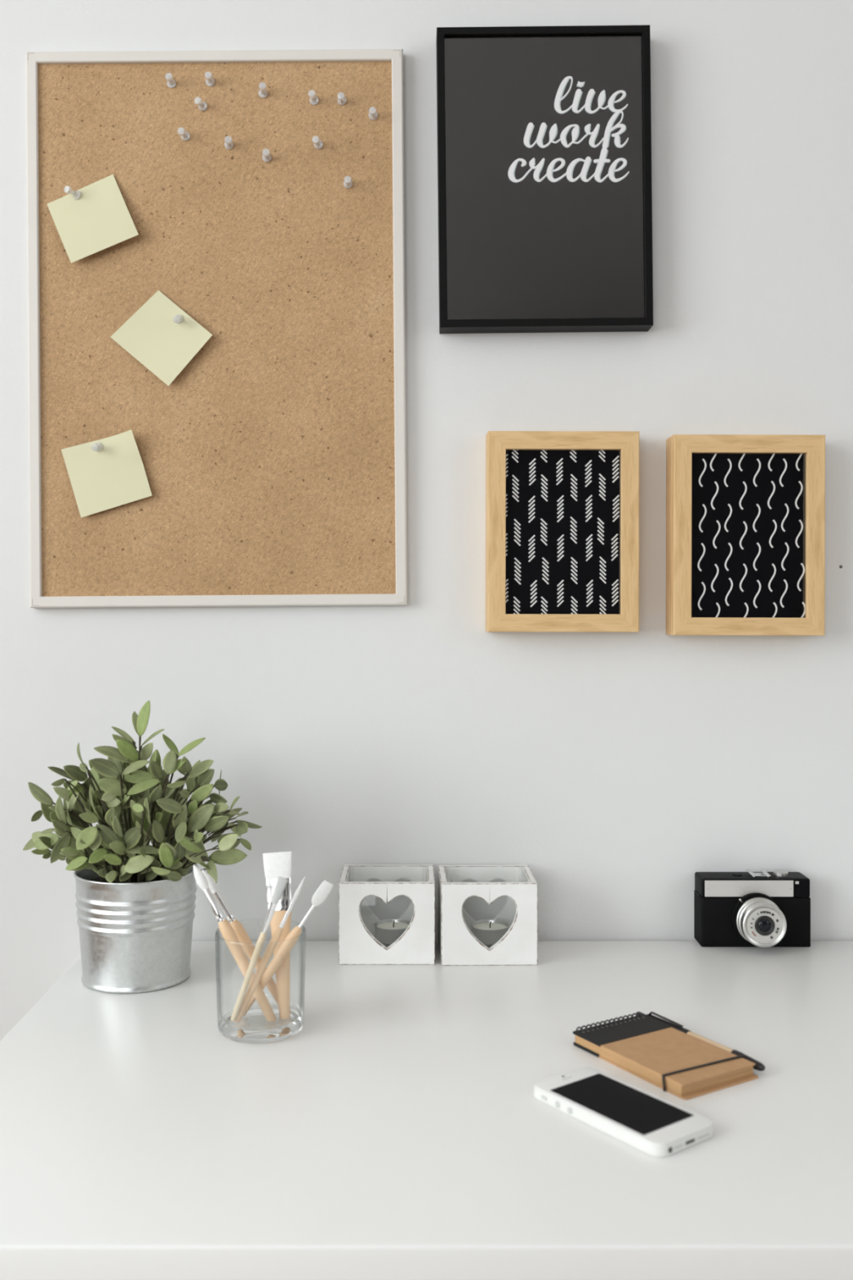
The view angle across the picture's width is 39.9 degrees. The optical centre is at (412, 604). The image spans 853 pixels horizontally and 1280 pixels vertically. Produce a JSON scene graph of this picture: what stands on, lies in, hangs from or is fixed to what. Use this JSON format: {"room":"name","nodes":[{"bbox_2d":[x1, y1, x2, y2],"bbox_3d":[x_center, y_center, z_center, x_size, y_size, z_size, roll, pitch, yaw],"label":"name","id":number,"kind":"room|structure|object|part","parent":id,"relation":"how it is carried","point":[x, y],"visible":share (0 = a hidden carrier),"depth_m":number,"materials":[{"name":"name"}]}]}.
{"room":"home office","nodes":[
{"label":"home office","id":0,"kind":"room"},
{"bbox_2d":[0,0,852,1041],"bbox_3d":[0.100,-0.202,1.322,5.240,2.600,0.120,0,0,0],"label":"wall","id":1,"kind":"structure","parent":0,"point":[619,768],"depth_m":1.26,"materials":[{"name":"paint"}]},
{"bbox_2d":[26,48,407,608],"bbox_3d":[-0.208,-0.294,1.254,0.402,0.592,0.015,0,0,0],"label":"board","id":2,"kind":"object","parent":1,"relation":"attached to","point":[274,461],"visible":1,"depth_m":1.25,"materials":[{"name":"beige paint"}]},
{"bbox_3d":[-0.403,-0.292,1.254,0.012,0.592,0.014,0,0,0],"label":"frame rail","id":3,"kind":"part","parent":2,"relation":"part of","materials":[{"name":"beige paint"}]},
{"bbox_2d":[63,186,80,199],"bbox_3d":[-0.360,-0.436,1.244,0.010,0.010,0.021,0,0,30],"label":"pin","id":4,"kind":"object","parent":2,"relation":"attached to","point":[76,194],"visible":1,"depth_m":1.24,"materials":[{"name":"white plastic"}]},
{"bbox_2d":[46,174,138,262],"bbox_3d":[-0.340,-0.410,1.247,0.100,0.097,0.009,0,0,2],"label":"sticky note","id":5,"kind":"object","parent":2,"relation":"attached to","point":[100,219],"visible":1,"depth_m":1.25,"materials":[{"name":"yellow paper"}]},
{"bbox_2d":[91,442,102,452],"bbox_3d":[-0.334,-0.167,1.243,0.010,0.011,0.021,0,0,3],"label":"pin","id":6,"kind":"object","parent":2,"relation":"attached to","point":[98,446],"visible":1,"depth_m":1.23,"materials":[{"name":"white plastic"}]},
{"bbox_2d":[61,429,151,517],"bbox_3d":[-0.326,-0.138,1.244,0.098,0.092,0.010,0,0,4],"label":"sticky note","id":7,"kind":"object","parent":2,"relation":"attached to","point":[114,476],"visible":1,"depth_m":1.25,"materials":[{"name":"yellow paper"}]},
{"bbox_2d":[110,290,212,386],"bbox_3d":[-0.267,-0.283,1.247,0.111,0.104,0.006,0,0,5],"label":"sticky note","id":8,"kind":"object","parent":2,"relation":"attached to","point":[164,346],"visible":1,"depth_m":1.25,"materials":[{"name":"yellow paper"}]},
{"bbox_2d":[164,72,176,88],"bbox_3d":[-0.257,-0.556,1.246,0.010,0.010,0.021,0,0,4],"label":"pin","id":9,"kind":"object","parent":2,"relation":"attached to","point":[171,82],"visible":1,"depth_m":1.25,"materials":[{"name":"white plastic"}]},
{"bbox_2d":[173,314,183,324],"bbox_3d":[-0.247,-0.302,1.242,0.010,0.012,0.021,0,0,-7],"label":"pin","id":10,"kind":"object","parent":2,"relation":"attached to","point":[178,318],"visible":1,"depth_m":1.23,"materials":[{"name":"white plastic"}]},
{"bbox_2d":[177,127,189,141],"bbox_3d":[-0.243,-0.499,1.246,0.010,0.010,0.021,0,2,6],"label":"pin","id":11,"kind":"object","parent":2,"relation":"attached to","point":[184,135],"visible":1,"depth_m":1.25,"materials":[{"name":"white plastic"}]},
{"bbox_2d":[194,97,207,111],"bbox_3d":[-0.224,-0.531,1.246,0.010,0.010,0.021,0,1,10],"label":"pin","id":12,"kind":"object","parent":2,"relation":"attached to","point":[202,105],"visible":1,"depth_m":1.25,"materials":[{"name":"white plastic"}]},
{"bbox_2d":[204,71,214,86],"bbox_3d":[-0.215,-0.557,1.246,0.010,0.010,0.021,0,-2,-2],"label":"pin","id":13,"kind":"object","parent":2,"relation":"attached to","point":[210,81],"visible":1,"depth_m":1.24,"materials":[{"name":"white plastic"}]},
{"bbox_3d":[-0.211,-0.584,1.254,0.402,0.012,0.014,0,0,0],"label":"frame rail","id":14,"kind":"part","parent":2,"relation":"part of","materials":[{"name":"beige paint"}]},
{"bbox_3d":[-0.206,-0.004,1.254,0.402,0.012,0.014,0,0,0],"label":"frame rail","id":15,"kind":"part","parent":2,"relation":"part of","materials":[{"name":"beige paint"}]},
{"bbox_2d":[224,135,233,149],"bbox_3d":[-0.195,-0.490,1.246,0.010,0.010,0.021,0,2,-6],"label":"pin","id":16,"kind":"object","parent":2,"relation":"attached to","point":[228,144],"visible":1,"depth_m":1.24,"materials":[{"name":"white plastic"}]},
{"bbox_2d":[257,82,267,97],"bbox_3d":[-0.159,-0.545,1.246,0.010,0.010,0.021,0,0,-1],"label":"pin","id":17,"kind":"object","parent":2,"relation":"attached to","point":[263,93],"visible":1,"depth_m":1.24,"materials":[{"name":"white plastic"}]},
{"bbox_2d":[262,148,271,162],"bbox_3d":[-0.155,-0.477,1.246,0.010,0.010,0.021,0,0,-4],"label":"pin","id":18,"kind":"object","parent":2,"relation":"attached to","point":[266,157],"visible":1,"depth_m":1.24,"materials":[{"name":"white plastic"}]},
{"bbox_2d":[308,89,318,105],"bbox_3d":[-0.106,-0.537,1.246,0.010,0.010,0.021,0,0,9],"label":"pin","id":19,"kind":"object","parent":2,"relation":"attached to","point":[313,100],"visible":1,"depth_m":1.24,"materials":[{"name":"white plastic"}]},
{"bbox_2d":[311,135,323,149],"bbox_3d":[-0.101,-0.490,1.246,0.010,0.010,0.021,0,0,7],"label":"pin","id":20,"kind":"object","parent":2,"relation":"attached to","point":[317,144],"visible":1,"depth_m":1.24,"materials":[{"name":"white plastic"}]},
{"bbox_2d":[337,92,346,105],"bbox_3d":[-0.075,-0.537,1.246,0.010,0.010,0.021,0,0,-4],"label":"pin","id":21,"kind":"object","parent":2,"relation":"attached to","point":[341,100],"visible":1,"depth_m":1.24,"materials":[{"name":"white plastic"}]},
{"bbox_2d":[343,175,352,188],"bbox_3d":[-0.068,-0.448,1.246,0.010,0.010,0.021,0,0,-6],"label":"pin","id":22,"kind":"object","parent":2,"relation":"attached to","point":[348,184],"visible":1,"depth_m":1.24,"materials":[{"name":"white plastic"}]},
{"bbox_2d":[368,106,377,119],"bbox_3d":[-0.042,-0.521,1.246,0.010,0.010,0.021,0,0,5],"label":"pin","id":23,"kind":"object","parent":2,"relation":"attached to","point":[373,115],"visible":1,"depth_m":1.24,"materials":[{"name":"white plastic"}]},
{"bbox_3d":[-0.014,-0.295,1.254,0.012,0.592,0.014,0,0,0],"label":"frame rail","id":24,"kind":"part","parent":2,"relation":"part of","materials":[{"name":"beige paint"}]},
{"bbox_2d":[435,25,653,333],"bbox_3d":[0.140,-0.450,1.246,0.224,0.315,0.030,-1,0,0],"label":"poster frame","id":25,"kind":"object","parent":1,"relation":"attached to","point":[544,176],"visible":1,"depth_m":1.24,"materials":[{"name":"black paint"}]},
{"bbox_3d":[0.031,-0.449,1.246,0.008,0.315,0.030,-1,0,0],"label":"frame rail","id":26,"kind":"part","parent":25,"relation":"part of","materials":[{"name":"black paint"}]},
{"bbox_3d":[0.138,-0.603,1.246,0.224,0.008,0.030,-1,0,0],"label":"frame rail","id":27,"kind":"part","parent":25,"relation":"part of","materials":[{"name":"black paint"}]},
{"bbox_3d":[0.141,-0.296,1.246,0.224,0.008,0.030,-1,0,0],"label":"frame rail","id":28,"kind":"part","parent":25,"relation":"part of","materials":[{"name":"black paint"}]},
{"bbox_3d":[0.248,-0.451,1.246,0.008,0.315,0.030,-1,0,0],"label":"frame rail","id":29,"kind":"part","parent":25,"relation":"part of","materials":[{"name":"black paint"}]},
{"bbox_2d":[485,431,639,631],"bbox_3d":[0.158,-0.076,1.242,0.158,0.210,0.038,0,0,0],"label":"picture frame","id":30,"kind":"object","parent":1,"relation":"attached to","point":[562,507],"visible":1,"depth_m":1.23,"materials":[{"name":"brown wood"}]},
{"bbox_3d":[0.088,-0.076,1.242,0.019,0.210,0.038,0,0,0],"label":"frame rail","id":31,"kind":"part","parent":30,"relation":"part of","materials":[{"name":"brown wood"}]},
{"bbox_2d":[505,449,620,613],"bbox_3d":[0.158,-0.076,1.232,0.127,0.178,0.001,0,0,0],"label":"print","id":32,"kind":"object","parent":30,"relation":"on","point":[562,507],"depth_m":1.23,"materials":[{"name":"black paper"}]},
{"bbox_3d":[0.158,0.019,1.242,0.158,0.019,0.038,0,0,0],"label":"frame rail","id":33,"kind":"part","parent":30,"relation":"part of","materials":[{"name":"brown wood"}]},
{"bbox_3d":[0.158,-0.172,1.242,0.158,0.019,0.038,0,0,0],"label":"frame rail","id":34,"kind":"part","parent":30,"relation":"part of","materials":[{"name":"brown wood"}]},
{"bbox_3d":[0.228,-0.076,1.242,0.019,0.210,0.038,0,0,0],"label":"frame rail","id":35,"kind":"part","parent":30,"relation":"part of","materials":[{"name":"brown wood"}]},
{"bbox_2d":[666,434,825,635],"bbox_3d":[0.352,-0.072,1.242,0.158,0.210,0.038,0,0,0],"label":"picture frame","id":36,"kind":"object","parent":1,"relation":"attached to","point":[745,513],"visible":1,"depth_m":1.23,"materials":[{"name":"brown wood"}]},
{"bbox_3d":[0.282,-0.073,1.242,0.019,0.210,0.038,0,0,0],"label":"frame rail","id":37,"kind":"part","parent":36,"relation":"part of","materials":[{"name":"brown wood"}]},
{"bbox_2d":[691,453,805,617],"bbox_3d":[0.352,-0.072,1.232,0.127,0.178,0.001,0,0,0],"label":"print","id":38,"kind":"object","parent":36,"relation":"on","point":[748,509],"depth_m":1.23,"materials":[{"name":"black paper"}]},
{"bbox_3d":[0.352,0.023,1.242,0.158,0.019,0.038,0,0,0],"label":"frame rail","id":39,"kind":"part","parent":36,"relation":"part of","materials":[{"name":"brown wood"}]},
{"bbox_3d":[0.352,-0.168,1.242,0.158,0.019,0.038,0,0,0],"label":"frame rail","id":40,"kind":"part","parent":36,"relation":"part of","materials":[{"name":"brown wood"}]},
{"bbox_3d":[0.422,-0.072,1.242,0.019,0.210,0.038,0,0,0],"label":"frame rail","id":41,"kind":"part","parent":36,"relation":"part of","materials":[{"name":"brown wood"}]},
{"bbox_3d":[0.100,1.148,-1.738,5.240,0.100,6.240,0,0,0],"label":"floor","id":42,"kind":"structure","parent":0,"visible":0},
{"bbox_2d":[0,941,852,1279],"bbox_3d":[0.261,0.728,0.952,1.198,0.740,0.595,0,0,0],"label":"desk","id":43,"kind":"object","parent":42,"relation":"on","point":[402,1132],"visible":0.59,"depth_m":0.80,"materials":[{"name":"white paint"}]},
{"bbox_2d":[22,700,262,993],"bbox_3d":[-0.259,0.222,1.126,0.237,0.271,0.191,0,0,0],"label":"potted plant","id":44,"kind":"object","parent":43,"relation":"on","point":[135,899],"visible":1,"depth_m":1.08,"materials":[{"name":"green plant"}]},
{"bbox_3d":[-0.265,0.306,1.129,0.117,0.103,0.117,0,0,0],"label":"pot","id":45,"kind":"part","parent":44,"relation":"part of","materials":[{"name":"metal"}]},
{"bbox_3d":[-0.256,0.192,1.089,0.192,0.150,0.092,0,0,0],"label":"stem","id":46,"kind":"part","parent":44,"relation":"part of","materials":[{"name":"green plant"}]},
{"bbox_2d":[215,922,306,1043],"bbox_3d":[-0.128,0.316,0.989,0.076,0.083,0.076,0,0,0],"label":"drinking glass","id":47,"kind":"object","parent":43,"relation":"on","point":[253,1027],"visible":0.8,"depth_m":0.98,"materials":[{"name":"clear glass"}]},
{"bbox_2d":[193,864,276,1021],"bbox_3d":[-0.150,0.286,0.988,0.072,0.132,0.011,0,0,8],"label":"brush","id":48,"kind":"object","parent":47,"relation":"in","point":[228,934],"visible":1,"depth_m":0.98,"materials":[{"name":"brown wood"}]},
{"bbox_3d":[-0.139,0.308,0.987,0.050,0.087,0.011,0,0,8],"label":"handle","id":49,"kind":"part","parent":48,"relation":"part of","materials":[{"name":"brown wood"}]},
{"bbox_2d":[201,869,291,1012],"bbox_3d":[-0.143,0.290,1.008,0.079,0.124,0.010,0,0,8],"label":"brush","id":50,"kind":"object","parent":47,"relation":"in","point":[247,945],"visible":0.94,"depth_m":1.00,"materials":[{"name":"brown wood"}]},
{"bbox_3d":[-0.130,0.311,1.006,0.054,0.082,0.010,0,0,8],"label":"handle","id":51,"kind":"part","parent":50,"relation":"part of","materials":[{"name":"brown wood"}]},
{"bbox_2d":[230,876,288,1021],"bbox_3d":[-0.126,0.283,0.962,0.053,0.124,0.005,0,0,25],"label":"brush","id":52,"kind":"object","parent":47,"relation":"in","point":[281,883],"visible":1,"depth_m":0.96,"materials":[{"name":"brown wood"}]},
{"bbox_3d":[-0.135,0.306,0.966,0.034,0.079,0.005,0,0,25],"label":"handle","id":53,"kind":"part","parent":52,"relation":"part of","materials":[{"name":"brown wood"}]},
{"bbox_2d":[234,876,305,1022],"bbox_3d":[-0.118,0.285,0.969,0.062,0.125,0.006,0,0,13],"label":"brush","id":54,"kind":"object","parent":47,"relation":"in","point":[277,935],"visible":1,"depth_m":0.97,"materials":[{"name":"brown wood"}]},
{"bbox_3d":[-0.127,0.306,0.971,0.043,0.083,0.006,0,0,13],"label":"handle","id":55,"kind":"part","parent":54,"relation":"part of","materials":[{"name":"brown wood"}]},
{"bbox_2d":[262,851,292,1018],"bbox_3d":[-0.116,0.283,1.002,0.027,0.138,0.029,0,0,0],"label":"brush","id":56,"kind":"object","parent":47,"relation":"in","point":[276,864],"visible":0.76,"depth_m":1.00,"materials":[{"name":"brown wood"}]},
{"bbox_3d":[-0.114,0.307,0.999,0.020,0.091,0.022,0,0,0],"label":"handle","id":57,"kind":"part","parent":56,"relation":"part of","materials":[{"name":"brown wood"}]},
{"bbox_2d":[242,880,333,1016],"bbox_3d":[-0.108,0.292,0.988,0.084,0.123,0.010,0,0,13],"label":"brush","id":58,"kind":"object","parent":47,"relation":"in","point":[325,888],"visible":0.9,"depth_m":0.98,"materials":[{"name":"brown wood"}]},
{"bbox_3d":[-0.121,0.312,0.991,0.057,0.084,0.009,0,0,13],"label":"handle","id":59,"kind":"part","parent":58,"relation":"part of","materials":[{"name":"brown wood"}]},
{"bbox_2d":[338,864,435,964],"bbox_3d":[-0.025,0.317,1.207,0.096,0.081,0.083,0,0,0],"label":"box","id":60,"kind":"object","parent":43,"relation":"on","point":[358,944],"visible":0.91,"depth_m":1.17,"materials":[{"name":"white wood"}]},
{"bbox_3d":[-0.070,0.317,1.207,0.006,0.081,0.070,0,0,0],"label":"panel","id":61,"kind":"part","parent":60,"relation":"part of","materials":[{"name":"white wood"}]},
{"bbox_2d":[347,866,426,881],"bbox_3d":[-0.025,0.314,1.207,0.080,0.076,0.067,0,0,0],"label":"glass votive","id":62,"kind":"object","parent":60,"relation":"in","point":[348,877],"visible":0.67,"depth_m":1.20,"materials":[{"name":"clear glass"}]},
{"bbox_2d":[374,919,410,944],"bbox_3d":[-0.019,0.335,1.209,0.040,0.019,0.040,0,0,0],"label":"tealight","id":63,"kind":"object","parent":62,"relation":"in","point":[386,931],"visible":0.72,"depth_m":1.20,"materials":[{"name":"white wax"}]},
{"bbox_3d":[-0.025,0.317,1.246,0.096,0.081,0.006,0,0,0],"label":"panel","id":64,"kind":"part","parent":60,"relation":"part of","materials":[{"name":"white wood"}]},
{"bbox_3d":[0.019,0.317,1.207,0.006,0.081,0.070,0,0,0],"label":"panel","id":65,"kind":"part","parent":60,"relation":"part of","materials":[{"name":"white wood"}]},
{"bbox_2d":[438,865,537,965],"bbox_3d":[0.076,0.317,1.205,0.096,0.081,0.083,0,0,-1],"label":"box","id":66,"kind":"object","parent":43,"relation":"on","point":[457,944],"visible":0.92,"depth_m":1.16,"materials":[{"name":"white wood"}]},
{"bbox_3d":[0.031,0.317,1.204,0.006,0.081,0.070,0,0,-1],"label":"panel","id":67,"kind":"part","parent":66,"relation":"part of","materials":[{"name":"white wood"}]},
{"bbox_3d":[0.075,0.317,1.243,0.096,0.081,0.006,0,0,-1],"label":"panel","id":68,"kind":"part","parent":66,"relation":"part of","materials":[{"name":"white wood"}]},
{"bbox_2d":[446,866,528,882],"bbox_3d":[0.076,0.314,1.205,0.080,0.076,0.067,0,0,-1],"label":"glass votive","id":69,"kind":"object","parent":66,"relation":"in","point":[525,879],"visible":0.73,"depth_m":1.21,"materials":[{"name":"clear glass"}]},
{"bbox_2d":[471,919,509,944],"bbox_3d":[0.080,0.335,1.207,0.040,0.019,0.040,0,0,0],"label":"tealight","id":70,"kind":"object","parent":69,"relation":"in","point":[488,931],"visible":0.8,"depth_m":1.20,"materials":[{"name":"white wax"}]},
{"bbox_3d":[0.121,0.317,1.206,0.006,0.081,0.070,0,0,-1],"label":"panel","id":71,"kind":"part","parent":66,"relation":"part of","materials":[{"name":"white wood"}]},
{"bbox_2d":[533,1066,713,1157],"bbox_3d":[0.146,0.353,0.822,0.061,0.009,0.125,0,0,-37],"label":"phone","id":72,"kind":"object","parent":43,"relation":"on","point":[650,1123],"visible":1,"depth_m":0.81,"materials":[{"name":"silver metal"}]},
{"bbox_2d":[541,1094,546,1101],"bbox_3d":[0.095,0.354,0.841,0.001,0.003,0.005,0,0,-37],"label":"switch","id":73,"kind":"object","parent":72,"relation":"attached to","point":[543,1097],"depth_m":0.84,"materials":[{"name":"white plastic"}]},
{"bbox_2d":[697,1133,709,1139],"bbox_3d":[0.194,0.354,0.781,0.011,0.001,0.001,0,0,-37],"label":"speaker grille","id":74,"kind":"object","parent":72,"relation":"attached to","point":[708,1134],"depth_m":0.78,"materials":[{"name":"white plastic"}]},
{"bbox_2d":[573,1012,758,1100],"bbox_3d":[0.195,0.352,0.922,0.080,0.016,0.131,0,0,-32],"label":"notebook","id":75,"kind":"object","parent":43,"relation":"on","point":[685,1066],"visible":1,"depth_m":0.91,"materials":[{"name":"brown cardboard"}]},
{"bbox_2d":[635,1011,764,1071],"bbox_3d":[0.230,0.350,0.948,0.009,0.012,0.140,0,0,-32],"label":"pen","id":76,"kind":"object","parent":75,"relation":"attached to","point":[759,1066],"visible":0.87,"depth_m":0.94,"materials":[{"name":"beige"}]},
{"bbox_2d":[694,869,810,947],"bbox_3d":[0.360,0.320,1.226,0.115,0.076,0.068,0,0,0],"label":"film camera","id":77,"kind":"object","parent":43,"relation":"on","point":[763,908],"visible":1,"depth_m":1.23,"materials":[{"name":"black plastic"}]},
{"bbox_2d":[732,872,742,875],"bbox_3d":[0.345,0.286,1.244,0.010,0.002,0.010,0,0,-28],"label":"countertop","id":78,"kind":"structure","parent":77,"relation":"on","point":[735,873],"depth_m":1.24,"materials":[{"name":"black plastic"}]},
{"bbox_3d":[0.352,0.297,1.225,0.092,0.017,0.002,0,0,0],"label":"plate","id":79,"kind":"part","parent":77,"relation":"part of","materials":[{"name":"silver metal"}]},
{"bbox_2d":[755,915,774,935],"bbox_3d":[0.359,0.327,1.194,0.020,0.020,0.003,0,0,0],"label":"lens","id":80,"kind":"object","parent":77,"relation":"attached to","point":[764,925],"depth_m":1.19,"materials":[{"name":"black glass"}]}
]}

